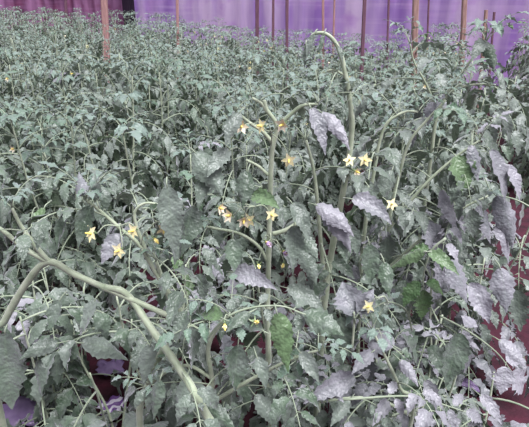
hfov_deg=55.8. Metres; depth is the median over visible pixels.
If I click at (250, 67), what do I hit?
plant
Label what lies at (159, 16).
plant
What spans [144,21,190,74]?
plant
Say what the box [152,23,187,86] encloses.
plant
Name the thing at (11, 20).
plant
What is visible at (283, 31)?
plant
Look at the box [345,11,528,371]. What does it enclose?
plant
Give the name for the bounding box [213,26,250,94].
plant
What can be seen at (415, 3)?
wooden stake
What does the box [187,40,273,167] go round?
plant
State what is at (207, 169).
plant
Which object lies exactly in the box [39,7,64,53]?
plant
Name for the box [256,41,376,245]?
plant
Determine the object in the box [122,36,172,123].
plant
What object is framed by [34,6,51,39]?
plant
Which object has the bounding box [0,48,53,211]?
plant
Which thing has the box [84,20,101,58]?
plant
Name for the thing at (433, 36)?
plant
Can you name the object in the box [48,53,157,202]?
plant
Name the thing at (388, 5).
wooden stake
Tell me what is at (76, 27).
plant
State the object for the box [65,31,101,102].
plant
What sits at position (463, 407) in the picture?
plant
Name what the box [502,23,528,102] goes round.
plant
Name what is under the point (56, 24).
plant
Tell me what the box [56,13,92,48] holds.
plant
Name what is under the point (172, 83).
plant
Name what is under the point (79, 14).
plant
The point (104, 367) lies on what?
scrap
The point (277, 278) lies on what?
plant
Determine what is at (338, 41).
plant
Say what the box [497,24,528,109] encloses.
plant
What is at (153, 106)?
plant
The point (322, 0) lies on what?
wooden stake
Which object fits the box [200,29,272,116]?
plant
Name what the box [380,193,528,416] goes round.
plant
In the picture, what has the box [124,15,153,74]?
plant
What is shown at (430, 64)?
plant
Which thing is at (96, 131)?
plant
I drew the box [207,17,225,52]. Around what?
plant
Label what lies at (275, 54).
plant
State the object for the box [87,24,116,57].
plant
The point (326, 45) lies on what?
plant
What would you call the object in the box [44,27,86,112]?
plant
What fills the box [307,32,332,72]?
plant
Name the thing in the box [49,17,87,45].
plant
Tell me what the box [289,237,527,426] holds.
plant
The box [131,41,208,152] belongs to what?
plant
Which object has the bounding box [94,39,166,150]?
plant
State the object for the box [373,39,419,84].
plant
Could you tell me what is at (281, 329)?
plant
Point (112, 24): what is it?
plant
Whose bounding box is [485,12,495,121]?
wooden stake
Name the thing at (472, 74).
plant
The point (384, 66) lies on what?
plant
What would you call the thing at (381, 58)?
plant
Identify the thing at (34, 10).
plant
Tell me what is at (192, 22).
plant
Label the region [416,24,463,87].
plant
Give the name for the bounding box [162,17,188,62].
plant
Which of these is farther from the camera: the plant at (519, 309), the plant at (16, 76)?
the plant at (16, 76)
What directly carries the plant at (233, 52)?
on the ground
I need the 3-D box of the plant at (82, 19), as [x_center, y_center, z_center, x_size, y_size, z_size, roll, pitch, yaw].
[-2.429,-1.916,7.139,0.939,1.686,0.668,19,30,37]
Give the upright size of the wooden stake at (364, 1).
2.580 m
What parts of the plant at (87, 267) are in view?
stem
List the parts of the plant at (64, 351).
stem, stem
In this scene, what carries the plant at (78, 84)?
on the ground
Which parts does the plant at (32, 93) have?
stem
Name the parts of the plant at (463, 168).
stem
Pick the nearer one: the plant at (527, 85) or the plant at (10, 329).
the plant at (10, 329)
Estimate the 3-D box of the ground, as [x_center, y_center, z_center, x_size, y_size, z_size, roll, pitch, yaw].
[-3.000,-1.870,8.457,26.000,0.036,20.000,0,24,0]
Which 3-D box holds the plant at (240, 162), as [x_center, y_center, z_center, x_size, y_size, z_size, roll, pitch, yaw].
[0.026,-0.261,3.329,0.813,1.624,0.873,0,24,0]
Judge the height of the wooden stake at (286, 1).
2.580 m
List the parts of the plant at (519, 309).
stem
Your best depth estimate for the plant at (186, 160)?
3.48 m
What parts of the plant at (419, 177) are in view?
stem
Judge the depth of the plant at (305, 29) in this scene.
8.77 m
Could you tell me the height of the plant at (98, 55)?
1.590 m
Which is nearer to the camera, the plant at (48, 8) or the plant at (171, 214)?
the plant at (171, 214)
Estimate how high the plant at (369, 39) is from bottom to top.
1.220 m
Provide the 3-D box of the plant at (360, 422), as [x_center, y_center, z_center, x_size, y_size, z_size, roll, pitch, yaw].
[0.230,0.955,1.542,0.767,0.910,0.774,-6,24,-14]
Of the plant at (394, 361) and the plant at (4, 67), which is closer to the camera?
the plant at (394, 361)
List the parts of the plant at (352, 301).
flower, stem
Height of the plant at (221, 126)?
1.537 m
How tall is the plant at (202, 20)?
1.482 m
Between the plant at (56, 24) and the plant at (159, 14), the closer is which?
the plant at (56, 24)
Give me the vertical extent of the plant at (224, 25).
1.365 m
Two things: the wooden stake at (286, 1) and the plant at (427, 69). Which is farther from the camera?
the wooden stake at (286, 1)
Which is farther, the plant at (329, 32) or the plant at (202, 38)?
the plant at (329, 32)
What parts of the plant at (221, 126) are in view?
stem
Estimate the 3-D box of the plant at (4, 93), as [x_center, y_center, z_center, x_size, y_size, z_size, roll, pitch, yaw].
[-2.451,-0.768,4.564,0.838,1.538,0.932,-8,25,-17]
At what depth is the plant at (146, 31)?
10.18 m
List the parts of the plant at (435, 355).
stem, stem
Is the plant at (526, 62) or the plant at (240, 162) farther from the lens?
the plant at (526, 62)
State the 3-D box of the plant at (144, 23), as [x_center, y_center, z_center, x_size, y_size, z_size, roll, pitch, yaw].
[-2.232,-2.816,9.298,0.842,1.380,0.591,10,26,23]
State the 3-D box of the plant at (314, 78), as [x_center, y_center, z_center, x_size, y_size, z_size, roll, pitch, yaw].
[0.509,-1.417,6.215,0.666,1.201,0.677,-18,29,-35]
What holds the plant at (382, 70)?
on the ground
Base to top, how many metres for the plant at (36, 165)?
1.588 m
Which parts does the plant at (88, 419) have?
stem, stem, stem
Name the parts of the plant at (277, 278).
stem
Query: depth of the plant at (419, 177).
2.63 m
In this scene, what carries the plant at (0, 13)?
on the ground
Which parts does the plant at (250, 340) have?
stem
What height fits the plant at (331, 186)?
1.534 m
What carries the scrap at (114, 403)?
on the ground
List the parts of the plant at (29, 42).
stem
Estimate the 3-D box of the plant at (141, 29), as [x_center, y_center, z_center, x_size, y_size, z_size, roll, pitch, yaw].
[-1.645,-1.716,6.743,0.746,1.536,0.728,-16,28,-32]
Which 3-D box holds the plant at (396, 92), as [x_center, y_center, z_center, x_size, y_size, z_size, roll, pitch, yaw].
[1.746,-1.170,5.519,0.666,1.335,0.677,-7,25,-16]
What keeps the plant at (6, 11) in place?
on the ground
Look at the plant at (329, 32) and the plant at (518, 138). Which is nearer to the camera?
the plant at (518, 138)
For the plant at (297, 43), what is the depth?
7.72 m
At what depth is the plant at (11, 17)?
9.02 m
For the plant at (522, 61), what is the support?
on the ground
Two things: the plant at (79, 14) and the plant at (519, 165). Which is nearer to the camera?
the plant at (519, 165)
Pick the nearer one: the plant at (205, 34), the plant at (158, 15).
the plant at (205, 34)
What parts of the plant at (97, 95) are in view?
stem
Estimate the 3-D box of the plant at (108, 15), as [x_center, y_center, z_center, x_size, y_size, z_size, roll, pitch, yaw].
[-3.044,-3.466,10.821,0.939,1.533,0.668,17,29,34]
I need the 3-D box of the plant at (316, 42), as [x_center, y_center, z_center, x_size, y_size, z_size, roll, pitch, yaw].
[0.924,-1.709,6.894,0.842,1.235,0.591,-3,24,-8]
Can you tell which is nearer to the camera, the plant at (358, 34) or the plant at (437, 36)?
the plant at (437, 36)
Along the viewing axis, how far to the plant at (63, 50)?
4.63 m
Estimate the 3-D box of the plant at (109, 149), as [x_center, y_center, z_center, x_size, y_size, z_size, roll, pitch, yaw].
[-0.885,-0.066,3.084,0.825,1.706,0.786,-11,26,-24]
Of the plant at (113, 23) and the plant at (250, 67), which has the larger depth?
the plant at (113, 23)
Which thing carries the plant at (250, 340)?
on the ground
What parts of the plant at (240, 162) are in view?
stem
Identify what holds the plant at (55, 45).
on the ground
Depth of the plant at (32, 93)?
4.22 m
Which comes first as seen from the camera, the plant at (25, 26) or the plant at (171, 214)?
the plant at (171, 214)
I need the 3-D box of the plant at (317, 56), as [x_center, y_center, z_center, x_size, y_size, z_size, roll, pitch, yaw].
[0.604,-1.562,6.621,0.731,1.291,0.548,1,24,2]
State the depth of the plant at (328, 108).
4.67 m
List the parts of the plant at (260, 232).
stem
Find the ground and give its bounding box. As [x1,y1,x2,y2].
[0,84,528,426]
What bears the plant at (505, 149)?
on the ground
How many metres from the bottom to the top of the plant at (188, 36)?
1.385 m
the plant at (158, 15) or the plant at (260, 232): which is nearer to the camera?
the plant at (260, 232)
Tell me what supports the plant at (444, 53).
on the ground
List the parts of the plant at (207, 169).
flower, flower, flower, flower, flower, flower, flower, stem, flower, flower, flower, flower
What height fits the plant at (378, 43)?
1.293 m
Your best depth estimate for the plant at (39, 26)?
6.80 m
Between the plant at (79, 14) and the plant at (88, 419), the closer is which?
the plant at (88, 419)
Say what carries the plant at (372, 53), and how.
on the ground
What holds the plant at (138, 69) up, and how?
on the ground
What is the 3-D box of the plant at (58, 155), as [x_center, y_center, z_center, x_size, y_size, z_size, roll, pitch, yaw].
[-1.512,-0.098,3.125,0.941,1.470,0.836,-3,24,-8]
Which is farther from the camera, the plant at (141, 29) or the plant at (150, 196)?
the plant at (141, 29)
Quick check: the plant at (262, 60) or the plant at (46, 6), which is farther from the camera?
the plant at (46, 6)
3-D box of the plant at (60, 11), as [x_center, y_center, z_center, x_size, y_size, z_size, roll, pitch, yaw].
[-3.767,-2.924,9.435,0.731,1.659,0.548,3,24,6]
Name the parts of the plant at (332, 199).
stem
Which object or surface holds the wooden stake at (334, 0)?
on the ground
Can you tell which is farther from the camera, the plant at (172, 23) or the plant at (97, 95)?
the plant at (172, 23)
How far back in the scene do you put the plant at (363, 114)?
4.13 m
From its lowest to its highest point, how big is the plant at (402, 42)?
1.160 m
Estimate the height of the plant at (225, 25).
1.410 m
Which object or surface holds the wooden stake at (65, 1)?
on the ground
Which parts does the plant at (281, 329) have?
stem, flower, flower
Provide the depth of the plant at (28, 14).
10.20 m
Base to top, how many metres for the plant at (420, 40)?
1.513 m
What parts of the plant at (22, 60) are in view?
stem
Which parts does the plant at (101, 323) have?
stem, stem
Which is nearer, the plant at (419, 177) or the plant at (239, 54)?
the plant at (419, 177)
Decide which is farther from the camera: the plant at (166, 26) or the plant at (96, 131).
the plant at (166, 26)
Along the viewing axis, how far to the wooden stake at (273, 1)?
6.71 m
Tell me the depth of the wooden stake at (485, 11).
4.32 m
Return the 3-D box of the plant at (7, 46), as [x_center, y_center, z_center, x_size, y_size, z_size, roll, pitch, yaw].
[-3.500,-1.583,6.316,0.892,1.715,0.753,2,24,5]
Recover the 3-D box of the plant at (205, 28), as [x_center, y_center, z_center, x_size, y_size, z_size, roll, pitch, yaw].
[-0.760,-1.718,6.696,0.591,1.469,0.842,-6,24,-12]
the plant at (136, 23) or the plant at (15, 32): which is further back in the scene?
the plant at (136, 23)
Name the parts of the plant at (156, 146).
stem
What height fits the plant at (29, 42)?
1.694 m
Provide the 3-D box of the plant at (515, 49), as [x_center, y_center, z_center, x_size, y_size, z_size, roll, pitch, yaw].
[3.969,-2.010,7.353,0.746,1.610,0.728,12,26,25]
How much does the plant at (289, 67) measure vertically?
1.249 m
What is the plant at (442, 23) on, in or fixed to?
on the ground
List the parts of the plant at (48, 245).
stem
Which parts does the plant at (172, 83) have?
stem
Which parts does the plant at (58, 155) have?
stem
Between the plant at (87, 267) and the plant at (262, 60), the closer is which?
the plant at (87, 267)
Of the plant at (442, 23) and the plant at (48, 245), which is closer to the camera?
the plant at (48, 245)
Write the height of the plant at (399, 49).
1.340 m
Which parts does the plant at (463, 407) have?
stem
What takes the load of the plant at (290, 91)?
on the ground
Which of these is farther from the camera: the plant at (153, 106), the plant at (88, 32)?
the plant at (88, 32)
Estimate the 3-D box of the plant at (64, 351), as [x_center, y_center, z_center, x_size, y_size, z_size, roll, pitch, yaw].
[-0.444,0.660,1.973,0.721,0.930,0.706,0,24,0]
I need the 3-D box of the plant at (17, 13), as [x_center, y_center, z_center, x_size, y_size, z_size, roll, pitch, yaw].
[-3.958,-2.611,8.680,0.746,1.671,0.728,-14,27,-28]
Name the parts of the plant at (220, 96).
stem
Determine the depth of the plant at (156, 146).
3.13 m
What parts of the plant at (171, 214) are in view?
flower, stem, flower, flower, flower, flower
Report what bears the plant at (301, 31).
on the ground
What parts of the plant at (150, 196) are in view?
stem, stem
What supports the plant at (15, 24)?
on the ground
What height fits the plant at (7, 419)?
1.039 m
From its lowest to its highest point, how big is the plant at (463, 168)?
1.487 m
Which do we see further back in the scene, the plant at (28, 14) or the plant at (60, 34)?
the plant at (28, 14)
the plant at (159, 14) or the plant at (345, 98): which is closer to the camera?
the plant at (345, 98)
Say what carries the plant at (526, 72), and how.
on the ground
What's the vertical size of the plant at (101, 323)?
0.918 m
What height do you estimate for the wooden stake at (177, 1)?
2.580 m
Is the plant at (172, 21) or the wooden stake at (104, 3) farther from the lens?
the plant at (172, 21)
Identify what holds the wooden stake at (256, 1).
on the ground
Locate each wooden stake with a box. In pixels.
[64,0,67,25]
[101,0,111,108]
[176,0,178,79]
[255,0,258,75]
[271,0,274,90]
[285,0,288,88]
[321,0,323,69]
[332,0,334,68]
[358,0,366,131]
[385,0,389,77]
[410,0,418,93]
[426,0,429,55]
[459,0,466,83]
[475,10,487,133]
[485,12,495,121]
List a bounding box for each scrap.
[2,396,42,425]
[96,359,124,375]
[97,395,126,414]
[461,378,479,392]
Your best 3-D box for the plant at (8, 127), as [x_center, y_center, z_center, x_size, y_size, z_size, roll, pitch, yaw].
[-2.142,-0.373,3.691,0.924,1.523,0.909,-5,24,-12]
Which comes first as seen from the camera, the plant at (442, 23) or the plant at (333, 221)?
the plant at (333, 221)
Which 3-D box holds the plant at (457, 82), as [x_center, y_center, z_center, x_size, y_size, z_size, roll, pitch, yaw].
[2.188,-1.499,6.241,0.677,1.369,0.666,11,26,23]
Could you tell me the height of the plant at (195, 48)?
1.388 m
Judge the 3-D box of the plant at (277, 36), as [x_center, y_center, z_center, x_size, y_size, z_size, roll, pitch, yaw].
[0.056,-1.821,7.164,0.892,1.357,0.758,-13,27,-28]
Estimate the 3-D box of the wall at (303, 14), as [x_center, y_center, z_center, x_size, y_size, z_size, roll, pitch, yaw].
[3.083,-3.718,8.681,13.164,3.220,0.074,10,26,22]
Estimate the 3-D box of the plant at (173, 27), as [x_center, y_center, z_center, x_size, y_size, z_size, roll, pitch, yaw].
[-1.162,-1.435,6.083,0.892,1.588,0.753,17,29,33]
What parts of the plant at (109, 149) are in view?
stem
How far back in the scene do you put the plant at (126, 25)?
7.12 m
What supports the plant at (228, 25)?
on the ground
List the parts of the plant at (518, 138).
stem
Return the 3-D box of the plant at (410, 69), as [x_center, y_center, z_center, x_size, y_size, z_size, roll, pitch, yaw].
[1.040,-0.170,3.302,0.941,1.457,0.836,-7,24,-15]
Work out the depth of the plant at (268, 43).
8.55 m
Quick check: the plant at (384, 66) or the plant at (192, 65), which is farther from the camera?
the plant at (384, 66)
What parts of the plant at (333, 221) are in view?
stem, flower, flower, flower, flower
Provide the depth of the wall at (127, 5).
12.65 m
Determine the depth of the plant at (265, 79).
5.20 m
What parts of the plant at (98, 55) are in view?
stem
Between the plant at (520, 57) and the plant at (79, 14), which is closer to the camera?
the plant at (520, 57)
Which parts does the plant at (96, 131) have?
stem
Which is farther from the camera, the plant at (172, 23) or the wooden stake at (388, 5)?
the plant at (172, 23)
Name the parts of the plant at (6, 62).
stem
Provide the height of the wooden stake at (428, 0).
2.580 m
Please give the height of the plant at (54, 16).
1.717 m
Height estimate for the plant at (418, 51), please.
1.522 m
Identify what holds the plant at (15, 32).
on the ground
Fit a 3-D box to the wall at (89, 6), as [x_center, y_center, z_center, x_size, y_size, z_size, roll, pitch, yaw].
[-8.800,-6.178,14.325,9.400,3.220,0.120,0,24,0]
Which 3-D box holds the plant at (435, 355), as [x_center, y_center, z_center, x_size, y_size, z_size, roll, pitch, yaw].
[0.599,0.614,1.968,0.681,0.979,0.569,-18,29,-35]
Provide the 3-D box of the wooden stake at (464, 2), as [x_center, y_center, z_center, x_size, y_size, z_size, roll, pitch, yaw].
[2.836,-2.633,7.143,0.318,2.580,0.064,0,24,0]
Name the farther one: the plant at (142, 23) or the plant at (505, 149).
the plant at (142, 23)
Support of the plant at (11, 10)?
on the ground
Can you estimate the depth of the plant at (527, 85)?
5.47 m
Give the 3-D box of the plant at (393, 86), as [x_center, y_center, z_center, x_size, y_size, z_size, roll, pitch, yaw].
[1.319,-1.239,5.920,0.985,1.285,0.687,8,25,18]
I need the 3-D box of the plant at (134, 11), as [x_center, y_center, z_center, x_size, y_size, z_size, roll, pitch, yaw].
[-2.569,-3.135,9.859,0.591,1.563,0.842,-4,24,-9]
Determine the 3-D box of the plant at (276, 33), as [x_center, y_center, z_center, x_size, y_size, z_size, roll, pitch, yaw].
[0.129,-2.677,9.227,0.758,1.237,0.893,-20,30,-38]
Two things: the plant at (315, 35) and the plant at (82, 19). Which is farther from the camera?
the plant at (315, 35)
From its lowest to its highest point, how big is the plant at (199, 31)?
1.420 m
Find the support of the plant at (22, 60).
on the ground
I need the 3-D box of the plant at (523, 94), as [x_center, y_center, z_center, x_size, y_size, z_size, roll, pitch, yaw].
[2.898,-0.913,5.034,0.753,1.412,0.893,3,24,6]
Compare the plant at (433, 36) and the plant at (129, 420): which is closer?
the plant at (129, 420)
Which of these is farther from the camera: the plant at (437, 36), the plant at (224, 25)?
the plant at (224, 25)
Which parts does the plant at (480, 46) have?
stem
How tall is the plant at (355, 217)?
1.387 m
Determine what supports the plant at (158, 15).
on the ground
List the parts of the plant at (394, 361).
stem, stem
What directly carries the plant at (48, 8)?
on the ground
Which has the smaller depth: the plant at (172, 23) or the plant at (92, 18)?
the plant at (172, 23)
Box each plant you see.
[0,8,28,95]
[0,11,31,56]
[0,13,17,99]
[0,17,18,95]
[0,17,35,49]
[0,18,37,86]
[0,27,35,90]
[0,28,71,134]
[0,31,40,108]
[0,36,95,163]
[0,45,39,163]
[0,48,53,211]
[0,49,119,248]
[0,51,55,153]
[0,70,100,281]
[0,94,28,183]
[0,96,136,328]
[0,113,61,319]
[0,161,275,426]
[0,252,155,424]
[0,274,63,400]
[0,281,132,426]
[4,412,23,426]
[5,12,51,79]
[7,22,83,112]
[9,6,29,37]
[15,14,41,59]
[15,308,207,426]
[16,23,56,92]
[20,10,49,60]
[22,24,66,112]
[30,251,239,426]
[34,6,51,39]
[35,8,72,50]
[36,39,95,122]
[37,10,72,91]
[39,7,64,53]
[39,24,91,95]
[39,53,144,229]
[40,37,115,163]
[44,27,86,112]
[44,411,168,426]
[48,11,84,69]
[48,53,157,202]
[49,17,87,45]
[49,54,181,300]
[51,12,95,62]
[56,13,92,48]
[60,35,126,135]
[62,11,102,88]
[63,21,123,135]
[65,12,97,54]
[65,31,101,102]
[66,15,124,86]
[67,8,92,47]
[71,105,254,381]
[76,18,114,52]
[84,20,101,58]
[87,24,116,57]
[92,35,189,186]
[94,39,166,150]
[94,47,212,262]
[97,19,119,45]
[98,26,146,112]
[99,9,140,55]
[108,15,138,48]
[111,24,138,61]
[111,273,364,426]
[113,24,141,68]
[118,11,142,46]
[122,25,166,101]
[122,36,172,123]
[123,50,235,248]
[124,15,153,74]
[124,49,200,171]
[125,23,155,56]
[127,10,154,40]
[127,23,161,56]
[129,23,166,56]
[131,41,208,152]
[137,26,198,122]
[142,14,164,47]
[143,22,186,121]
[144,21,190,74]
[145,12,181,56]
[152,16,192,46]
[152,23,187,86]
[159,65,376,426]
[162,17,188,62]
[163,33,226,130]
[164,57,268,203]
[165,23,223,87]
[167,27,194,99]
[169,250,391,426]
[170,97,295,337]
[171,21,205,75]
[177,46,224,146]
[187,27,230,103]
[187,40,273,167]
[190,37,253,122]
[191,25,224,66]
[193,38,225,94]
[194,20,219,65]
[196,77,328,300]
[198,31,244,98]
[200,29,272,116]
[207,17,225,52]
[207,56,287,166]
[209,47,276,120]
[211,25,241,78]
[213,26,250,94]
[214,25,246,70]
[223,41,325,255]
[224,25,253,66]
[227,25,275,101]
[236,36,293,117]
[239,36,299,100]
[240,29,417,426]
[243,26,279,84]
[245,33,270,66]
[249,49,300,159]
[252,33,290,68]
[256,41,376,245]
[257,40,312,147]
[260,37,294,97]
[265,46,329,141]
[266,50,365,219]
[270,29,305,69]
[274,49,331,110]
[276,35,326,75]
[281,31,310,83]
[281,43,306,88]
[284,57,382,202]
[289,45,333,111]
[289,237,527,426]
[291,58,521,413]
[295,29,331,67]
[297,298,482,426]
[299,60,386,184]
[305,42,352,96]
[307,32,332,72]
[307,45,358,90]
[314,41,359,106]
[322,42,370,132]
[324,32,357,76]
[328,249,484,426]
[329,357,424,426]
[330,33,372,83]
[335,90,449,344]
[336,51,401,133]
[338,72,481,287]
[343,34,365,68]
[344,36,374,76]
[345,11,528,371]
[352,53,409,123]
[354,51,389,111]
[358,40,408,111]
[362,68,494,265]
[364,85,528,291]
[366,59,464,171]
[367,49,407,118]
[368,36,429,85]
[373,38,409,88]
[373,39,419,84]
[376,42,408,86]
[379,29,420,72]
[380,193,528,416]
[381,38,478,147]
[388,56,451,148]
[390,40,468,141]
[393,45,459,94]
[399,50,475,123]
[409,36,469,85]
[412,372,528,426]
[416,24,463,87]
[417,31,481,84]
[417,35,460,92]
[418,25,465,68]
[419,21,470,60]
[423,61,528,264]
[493,38,528,109]
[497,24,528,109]
[497,68,528,200]
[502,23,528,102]
[505,35,528,145]
[506,37,528,116]
[508,19,528,98]
[510,69,528,164]
[511,83,528,144]
[513,100,528,186]
[518,63,528,101]
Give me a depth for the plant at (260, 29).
7.91 m
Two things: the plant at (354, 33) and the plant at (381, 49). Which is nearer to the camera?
the plant at (381, 49)
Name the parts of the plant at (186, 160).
stem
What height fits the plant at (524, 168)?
1.637 m
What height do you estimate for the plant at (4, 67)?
1.440 m
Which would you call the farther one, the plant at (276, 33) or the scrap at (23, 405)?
the plant at (276, 33)
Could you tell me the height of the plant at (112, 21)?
1.683 m
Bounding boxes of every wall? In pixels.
[0,0,123,56]
[122,0,136,41]
[134,0,528,96]
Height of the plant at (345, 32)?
1.297 m
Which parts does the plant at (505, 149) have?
stem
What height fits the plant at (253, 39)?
1.390 m

